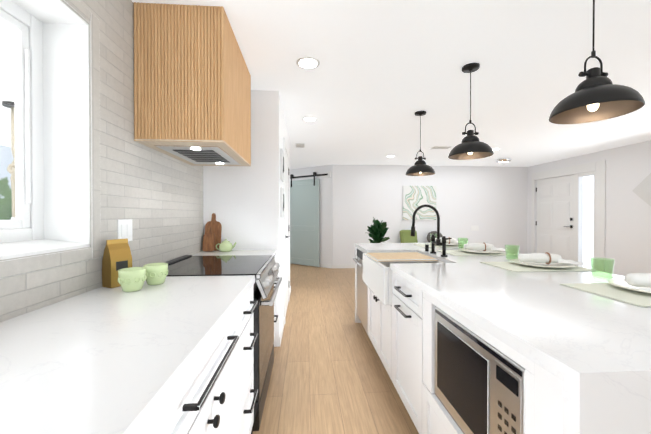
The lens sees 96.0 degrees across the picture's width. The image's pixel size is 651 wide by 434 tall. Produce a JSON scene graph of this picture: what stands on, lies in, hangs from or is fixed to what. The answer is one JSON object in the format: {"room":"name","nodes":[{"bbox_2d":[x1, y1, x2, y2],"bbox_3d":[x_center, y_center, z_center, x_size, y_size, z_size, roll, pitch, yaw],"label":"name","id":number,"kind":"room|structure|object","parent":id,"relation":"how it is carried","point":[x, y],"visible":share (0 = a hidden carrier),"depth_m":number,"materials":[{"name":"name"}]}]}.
{"room":"kitchen","nodes":[
{"label":"kitchen","id":0,"kind":"room"},
{"bbox_2d":[0,0,202,321],"bbox_3d":[-1.090,0.039,0.198,0.270,2.400,5.000,0,0,-4],"label":"wall tiles","id":1,"kind":"structure","parent":0,"point":[156,196],"depth_m":1.51,"materials":[{"name":"tile"}]},
{"bbox_2d":[0,0,100,278],"bbox_3d":[-1.117,-0.349,0.622,0.274,1.082,1.416,0,0,-4],"label":"window","id":2,"kind":"structure","parent":1,"relation":"attached to","point":[51,123],"depth_m":1.26,"materials":[{"name":"white paint"}]},
{"bbox_2d":[117,219,131,240],"bbox_3d":[-1.041,0.071,1.524,0.009,0.116,0.120,0,0,-4],"label":"switch plate","id":3,"kind":"object","parent":1,"relation":"attached to","point":[124,228],"visible":0.94,"depth_m":1.51,"materials":[{"name":"white plastic"}]},
{"bbox_2d":[134,2,250,165],"bbox_3d":[-0.836,-0.793,2.023,0.483,0.761,0.819,0,0,-4],"label":"range hood","id":4,"kind":"object","parent":1,"relation":"attached to","point":[192,91],"visible":1,"depth_m":1.62,"materials":[{"name":"brown wood"}]},
{"bbox_2d":[290,164,332,267],"bbox_3d":[-1.164,-0.019,7.652,3.220,2.400,0.230,0,1,34],"label":"wall","id":5,"kind":"structure","parent":0,"point":[311,216],"depth_m":7.00,"materials":[{"name":"white paint"}]},
{"bbox_2d":[253,263,418,433],"bbox_3d":[1.660,1.254,3.452,7.520,0.080,11.300,0,0,-4],"label":"floor","id":6,"kind":"structure","parent":0,"point":[329,374],"depth_m":2.30,"materials":[{"name":"brown wood"}]},
{"bbox_2d":[140,398,167,433],"bbox_3d":[-0.619,0.805,0.111,0.654,0.870,0.870,0,0,-4],"label":"base cabinet","id":7,"kind":"object","parent":6,"relation":"on","point":[158,424],"depth_m":0.56,"materials":[{"name":"white wood"}]},
{"bbox_2d":[168,298,243,433],"bbox_3d":[-0.668,0.799,0.829,0.654,0.870,0.810,0,0,-4],"label":"base cabinet","id":8,"kind":"object","parent":6,"relation":"on","point":[209,398],"depth_m":0.91,"materials":[{"name":"white wood"}]},
{"bbox_2d":[0,275,254,433],"bbox_3d":[-0.604,0.351,-0.042,0.663,0.040,3.250,0,0,-4],"label":"countertop","id":9,"kind":"structure","parent":8,"relation":"on","point":[102,360],"depth_m":0.71,"materials":[{"name":"white stone"}]},
{"bbox_2d":[102,238,131,287],"bbox_3d":[-0.969,0.211,1.365,0.068,0.215,0.096,0,0,24],"label":"coffee bag","id":10,"kind":"object","parent":9,"relation":"on","point":[117,255],"visible":0.83,"depth_m":1.33,"materials":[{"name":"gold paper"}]},
{"bbox_2d":[118,267,146,291],"bbox_3d":[-0.843,0.273,1.279,0.104,0.092,0.104,0,0,-4],"label":"cup","id":11,"kind":"object","parent":9,"relation":"on","point":[131,279],"visible":1,"depth_m":1.25,"materials":[{"name":"green ceramic"}]},
{"bbox_2d":[143,263,167,284],"bbox_3d":[-0.811,0.272,1.401,0.104,0.092,0.104,0,0,-4],"label":"cup","id":12,"kind":"object","parent":9,"relation":"on","point":[156,273],"visible":0.88,"depth_m":1.37,"materials":[{"name":"green ceramic"}]},
{"bbox_2d":[163,255,281,433],"bbox_3d":[-0.695,0.762,1.966,0.751,0.926,0.758,0,0,-4],"label":"range","id":13,"kind":"object","parent":6,"relation":"on","point":[263,269],"visible":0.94,"depth_m":1.80,"materials":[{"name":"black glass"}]},
{"bbox_2d":[203,90,290,346],"bbox_3d":[-0.956,0.012,3.715,1.016,2.400,2.000,0,0,-4],"label":"wall block","id":14,"kind":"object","parent":6,"relation":"on","point":[242,203],"visible":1,"depth_m":2.73,"materials":[{"name":"white paint"}]},
{"bbox_2d":[280,149,283,181],"bbox_3d":[-0.439,-0.523,2.994,0.028,0.300,0.240,0,0,-4],"label":"picture","id":15,"kind":"object","parent":14,"relation":"attached to","point":[281,165],"visible":1,"depth_m":2.90,"materials":[{"name":"white paper"}]},
{"bbox_2d":[280,187,283,217],"bbox_3d":[-0.439,-0.143,2.997,0.028,0.300,0.240,0,0,-4],"label":"picture","id":16,"kind":"object","parent":14,"relation":"attached to","point":[281,202],"visible":1,"depth_m":2.88,"materials":[{"name":"white paper"}]},
{"bbox_2d":[244,282,255,433],"bbox_3d":[-0.705,0.795,1.377,0.654,0.870,0.409,0,0,-4],"label":"base cabinet","id":17,"kind":"object","parent":6,"relation":"on","point":[249,303],"depth_m":1.48,"materials":[{"name":"white wood"}]},
{"bbox_2d":[256,254,275,338],"bbox_3d":[-0.784,0.786,2.536,0.654,0.870,0.382,0,0,-4],"label":"base cabinet","id":18,"kind":"object","parent":6,"relation":"on","point":[272,254],"depth_m":2.68,"materials":[{"name":"white wood"}]},
{"bbox_2d":[192,250,275,255],"bbox_3d":[-0.780,0.331,2.533,0.663,0.040,0.384,0,0,-4],"label":"countertop","id":19,"kind":"structure","parent":18,"relation":"on","point":[234,252],"depth_m":2.56,"materials":[{"name":"white stone"}]},
{"bbox_2d":[202,213,221,251],"bbox_3d":[-1.027,0.136,2.659,0.145,0.343,0.117,0,0,-4],"label":"cutting boards","id":20,"kind":"object","parent":19,"relation":"on","point":[212,234],"visible":0.92,"depth_m":2.66,"materials":[{"name":"brown wood"}]},
{"bbox_2d":[216,239,235,251],"bbox_3d":[-0.894,0.253,2.634,0.185,0.111,0.116,0,0,-4],"label":"teapot","id":21,"kind":"object","parent":19,"relation":"on","point":[226,246],"visible":0.96,"depth_m":2.60,"materials":[{"name":"green ceramic"}]},
{"bbox_2d":[365,217,389,242],"bbox_3d":[1.036,0.597,5.665,0.462,1.197,0.487,0,0,-4],"label":"fiddle-leaf fig plant","id":22,"kind":"object","parent":6,"relation":"on","point":[377,229],"visible":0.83,"depth_m":5.61,"materials":[{"name":"green plant"}]},
{"bbox_2d":[352,244,650,433],"bbox_3d":[0.982,0.790,2.044,1.184,0.870,2.790,0,0,-4],"label":"kitchen island","id":23,"kind":"object","parent":6,"relation":"on","point":[467,345],"depth_m":1.03,"materials":[{"name":"white stone"}]},
{"bbox_2d":[414,243,463,246],"bbox_3d":[1.245,0.303,3.146,0.524,0.004,0.340,0,0,-4],"label":"placemat","id":24,"kind":"object","parent":23,"relation":"on","point":[423,245],"visible":0.35,"depth_m":3.10,"materials":[{"name":"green fabric"}]},
{"bbox_2d":[429,242,461,245],"bbox_3d":[1.290,0.290,3.149,0.336,0.019,0.336,0,0,-4],"label":"plate","id":25,"kind":"object","parent":24,"relation":"on","point":[451,244],"visible":0.42,"depth_m":3.12,"materials":[{"name":"white ceramic"}]},
{"bbox_2d":[435,237,466,243],"bbox_3d":[1.327,0.254,3.102,0.320,0.077,0.197,0,0,-4],"label":"napkin","id":26,"kind":"object","parent":25,"relation":"on","point":[450,241],"visible":0.65,"depth_m":3.11,"materials":[{"name":"white fabric"}]},
{"bbox_2d":[416,248,517,267],"bbox_3d":[1.215,0.332,2.412,0.669,0.040,0.750,0,0,-4],"label":"island countertop","id":27,"kind":"structure","parent":23,"relation":"on","point":[460,261],"depth_m":2.21,"materials":[{"name":"white stone"}]},
{"bbox_2d":[458,238,467,248],"bbox_3d":[1.296,0.251,2.763,0.092,0.105,0.092,0,0,-4],"label":"glass","id":28,"kind":"object","parent":27,"relation":"on","point":[460,241],"visible":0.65,"depth_m":2.74,"materials":[{"name":"green glass"}]},
{"bbox_2d":[436,250,514,255],"bbox_3d":[1.287,0.307,2.527,0.524,0.004,0.340,0,0,-4],"label":"placemat","id":29,"kind":"object","parent":27,"relation":"on","point":[457,253],"visible":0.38,"depth_m":2.46,"materials":[{"name":"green fabric"}]},
{"bbox_2d":[459,248,501,252],"bbox_3d":[1.332,0.294,2.530,0.336,0.019,0.336,0,0,-4],"label":"plate","id":30,"kind":"object","parent":29,"relation":"on","point":[482,251],"visible":0.77,"depth_m":2.53,"materials":[{"name":"white ceramic"}]},
{"bbox_2d":[464,243,507,250],"bbox_3d":[1.369,0.258,2.484,0.321,0.077,0.199,0,0,-4],"label":"napkin","id":31,"kind":"object","parent":30,"relation":"on","point":[480,246],"visible":0.96,"depth_m":2.50,"materials":[{"name":"white fabric"}]},
{"bbox_2d":[505,245,519,259],"bbox_3d":[1.341,0.256,2.105,0.092,0.105,0.092,0,0,-4],"label":"glass","id":32,"kind":"object","parent":27,"relation":"on","point":[510,251],"visible":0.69,"depth_m":2.11,"materials":[{"name":"green glass"}]},
{"bbox_2d":[479,262,598,271],"bbox_3d":[1.332,0.312,1.869,0.524,0.004,0.340,0,0,-4],"label":"placemat","id":33,"kind":"object","parent":27,"relation":"on","point":[512,266],"visible":0.54,"depth_m":1.77,"materials":[{"name":"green fabric"}]},
{"bbox_2d":[510,259,574,267],"bbox_3d":[1.377,0.299,1.872,0.336,0.019,0.336,0,0,-4],"label":"plate","id":34,"kind":"object","parent":33,"relation":"on","point":[556,265],"visible":0.77,"depth_m":1.83,"materials":[{"name":"white ceramic"}]},
{"bbox_2d":[518,252,585,264],"bbox_3d":[1.414,0.263,1.826,0.321,0.077,0.200,0,0,-4],"label":"napkin","id":35,"kind":"object","parent":34,"relation":"on","point":[546,257],"visible":1,"depth_m":1.84,"materials":[{"name":"white fabric"}]},
{"bbox_2d":[590,257,614,280],"bbox_3d":[1.385,0.261,1.466,0.092,0.105,0.092,0,0,-4],"label":"glass","id":36,"kind":"object","parent":23,"relation":"on","point":[593,262],"visible":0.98,"depth_m":1.46,"materials":[{"name":"green glass"}]},
{"bbox_2d":[560,283,650,306],"bbox_3d":[1.376,0.317,1.230,0.524,0.004,0.340,0,0,-4],"label":"placemat","id":37,"kind":"object","parent":23,"relation":"on","point":[633,297],"visible":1,"depth_m":1.22,"materials":[{"name":"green fabric"}]},
{"bbox_2d":[608,279,650,292],"bbox_3d":[1.421,0.304,1.233,0.336,0.019,0.336,0,0,-4],"label":"plate","id":38,"kind":"object","parent":37,"relation":"on","point":[621,283],"visible":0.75,"depth_m":1.28,"materials":[{"name":"white ceramic"}]},
{"bbox_2d":[624,273,650,286],"bbox_3d":[1.458,0.268,1.188,0.321,0.077,0.200,0,0,-4],"label":"napkin","id":39,"kind":"object","parent":38,"relation":"on","point":[639,279],"visible":1,"depth_m":1.23,"materials":[{"name":"white fabric"}]},
{"bbox_3d":[2.333,0.924,6.653,1.500,0.530,0.480,0,0,-4],"label":"bench","id":40,"kind":"object","parent":6,"relation":"on","visible":0},
{"bbox_2d":[400,230,417,242],"bbox_3d":[1.908,0.474,6.721,0.400,0.354,0.179,0,0,-8],"label":"pillow","id":41,"kind":"object","parent":40,"relation":"on","point":[405,237],"visible":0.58,"depth_m":6.66,"materials":[{"name":"green fabric"}]},
{"bbox_2d":[427,231,442,241],"bbox_3d":[2.527,0.488,6.753,0.400,0.330,0.158,0,0,-4],"label":"pillow","id":42,"kind":"object","parent":40,"relation":"on","point":[429,235],"visible":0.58,"depth_m":6.72,"materials":[{"name":"grey fabric"}]},
{"bbox_2d":[132,0,650,168],"bbox_3d":[1.660,-1.226,3.433,7.520,0.080,11.300,0,0,-4],"label":"ceiling","id":43,"kind":"structure","parent":0,"point":[374,81],"depth_m":2.35,"materials":[{"name":"white paint"}]},
{"bbox_2d":[295,143,304,147],"bbox_3d":[-0.424,-1.192,4.895,0.160,0.009,0.300,0,0,-4],"label":"ceiling vent","id":44,"kind":"object","parent":43,"relation":"in","point":[299,145],"visible":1,"depth_m":4.87,"materials":[{"name":"white"}]},
{"bbox_2d":[296,57,319,68],"bbox_3d":[-0.132,-1.173,2.239,0.184,0.007,0.184,0,0,-4],"label":"recessed light","id":45,"kind":"object","parent":43,"relation":"in","point":[308,62],"visible":1,"depth_m":2.22,"materials":[{"name":"white plastic"}]},
{"bbox_2d":[302,116,316,121],"bbox_3d":[-0.192,-1.183,3.547,0.184,0.007,0.184,0,0,-4],"label":"recessed light","id":46,"kind":"object","parent":43,"relation":"in","point":[309,119],"visible":1,"depth_m":3.54,"materials":[{"name":"white plastic"}]},
{"bbox_2d":[406,111,434,175],"bbox_3d":[1.077,-0.835,3.326,0.322,0.699,0.322,0,0,-4],"label":"pendant light","id":47,"kind":"object","parent":43,"relation":"hanging from","point":[420,167],"visible":1,"depth_m":3.28,"materials":[{"name":"black metal"}]},
{"bbox_2d":[430,146,452,148],"bbox_3d":[1.990,-1.194,5.060,0.320,0.009,0.200,0,0,-4],"label":"ceiling vent","id":48,"kind":"object","parent":43,"relation":"in","point":[441,147],"visible":1,"depth_m":5.01,"materials":[{"name":"white"}]},
{"bbox_2d":[448,63,493,159],"bbox_3d":[1.137,-0.827,2.298,0.322,0.699,0.322,0,0,-4],"label":"pendant light","id":49,"kind":"object","parent":43,"relation":"hanging from","point":[471,146],"visible":1,"depth_m":2.27,"materials":[{"name":"black metal"}]},
{"bbox_2d":[495,158,511,162],"bbox_3d":[3.721,-1.177,6.130,0.300,0.057,0.300,0,0,-4],"label":"ceiling light","id":50,"kind":"object","parent":43,"relation":"attached to","point":[502,160],"visible":1,"depth_m":6.05,"materials":[{"name":"silver metal"}]},
{"bbox_2d":[549,0,644,123],"bbox_3d":[1.218,-0.819,1.331,0.322,0.699,0.322,0,0,-4],"label":"pendant light","id":51,"kind":"object","parent":43,"relation":"hanging from","point":[598,95],"visible":1,"depth_m":1.32,"materials":[{"name":"black metal"}]},
{"bbox_2d":[332,164,527,268],"bbox_3d":[2.585,-0.013,6.993,4.890,2.400,0.162,0,0,-4],"label":"wall","id":52,"kind":"structure","parent":0,"point":[490,202],"depth_m":6.93,"materials":[{"name":"white paint"}]},
{"bbox_2d":[403,186,435,219],"bbox_3d":[2.207,-0.333,6.878,0.800,0.800,0.034,0,0,-4],"label":"picture","id":53,"kind":"object","parent":52,"relation":"attached to","point":[415,197],"visible":0.98,"depth_m":6.86,"materials":[{"name":"paper"}]},
{"bbox_2d":[527,140,650,275],"bbox_3d":[5.240,0.020,2.615,0.190,2.400,8.960,0,0,-4],"label":"wall","id":54,"kind":"structure","parent":0,"point":[621,235],"depth_m":5.34,"materials":[{"name":"white paint"}]},
{"bbox_2d":[632,173,650,205],"bbox_3d":[5.023,-0.424,4.441,0.070,0.704,0.704,0,0,-4],"label":"picture","id":55,"kind":"object","parent":54,"relation":"attached to","point":[642,190],"visible":1,"depth_m":4.59,"materials":[{"name":"white"}]},
{"label":"outside","id":56,"kind":"structure","parent":0,"visible":0},
{"bbox_2d":[0,145,13,219],"bbox_3d":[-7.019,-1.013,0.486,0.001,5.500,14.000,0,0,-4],"label":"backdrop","id":57,"kind":"structure","parent":56,"point":[6,177],"depth_m":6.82,"materials":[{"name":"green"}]},
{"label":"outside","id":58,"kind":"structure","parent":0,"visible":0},
{"bbox_2d":[0,21,15,219],"bbox_3d":[-2.737,0.136,0.537,2.950,2.400,7.500,0,0,-4],"label":"porch","id":59,"kind":"object","parent":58,"point":[4,100],"depth_m":2.40,"materials":[{"name":"white"}]},
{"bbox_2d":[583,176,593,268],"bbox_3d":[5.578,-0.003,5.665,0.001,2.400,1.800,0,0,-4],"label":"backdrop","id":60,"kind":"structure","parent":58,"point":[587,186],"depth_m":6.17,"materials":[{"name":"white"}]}
]}

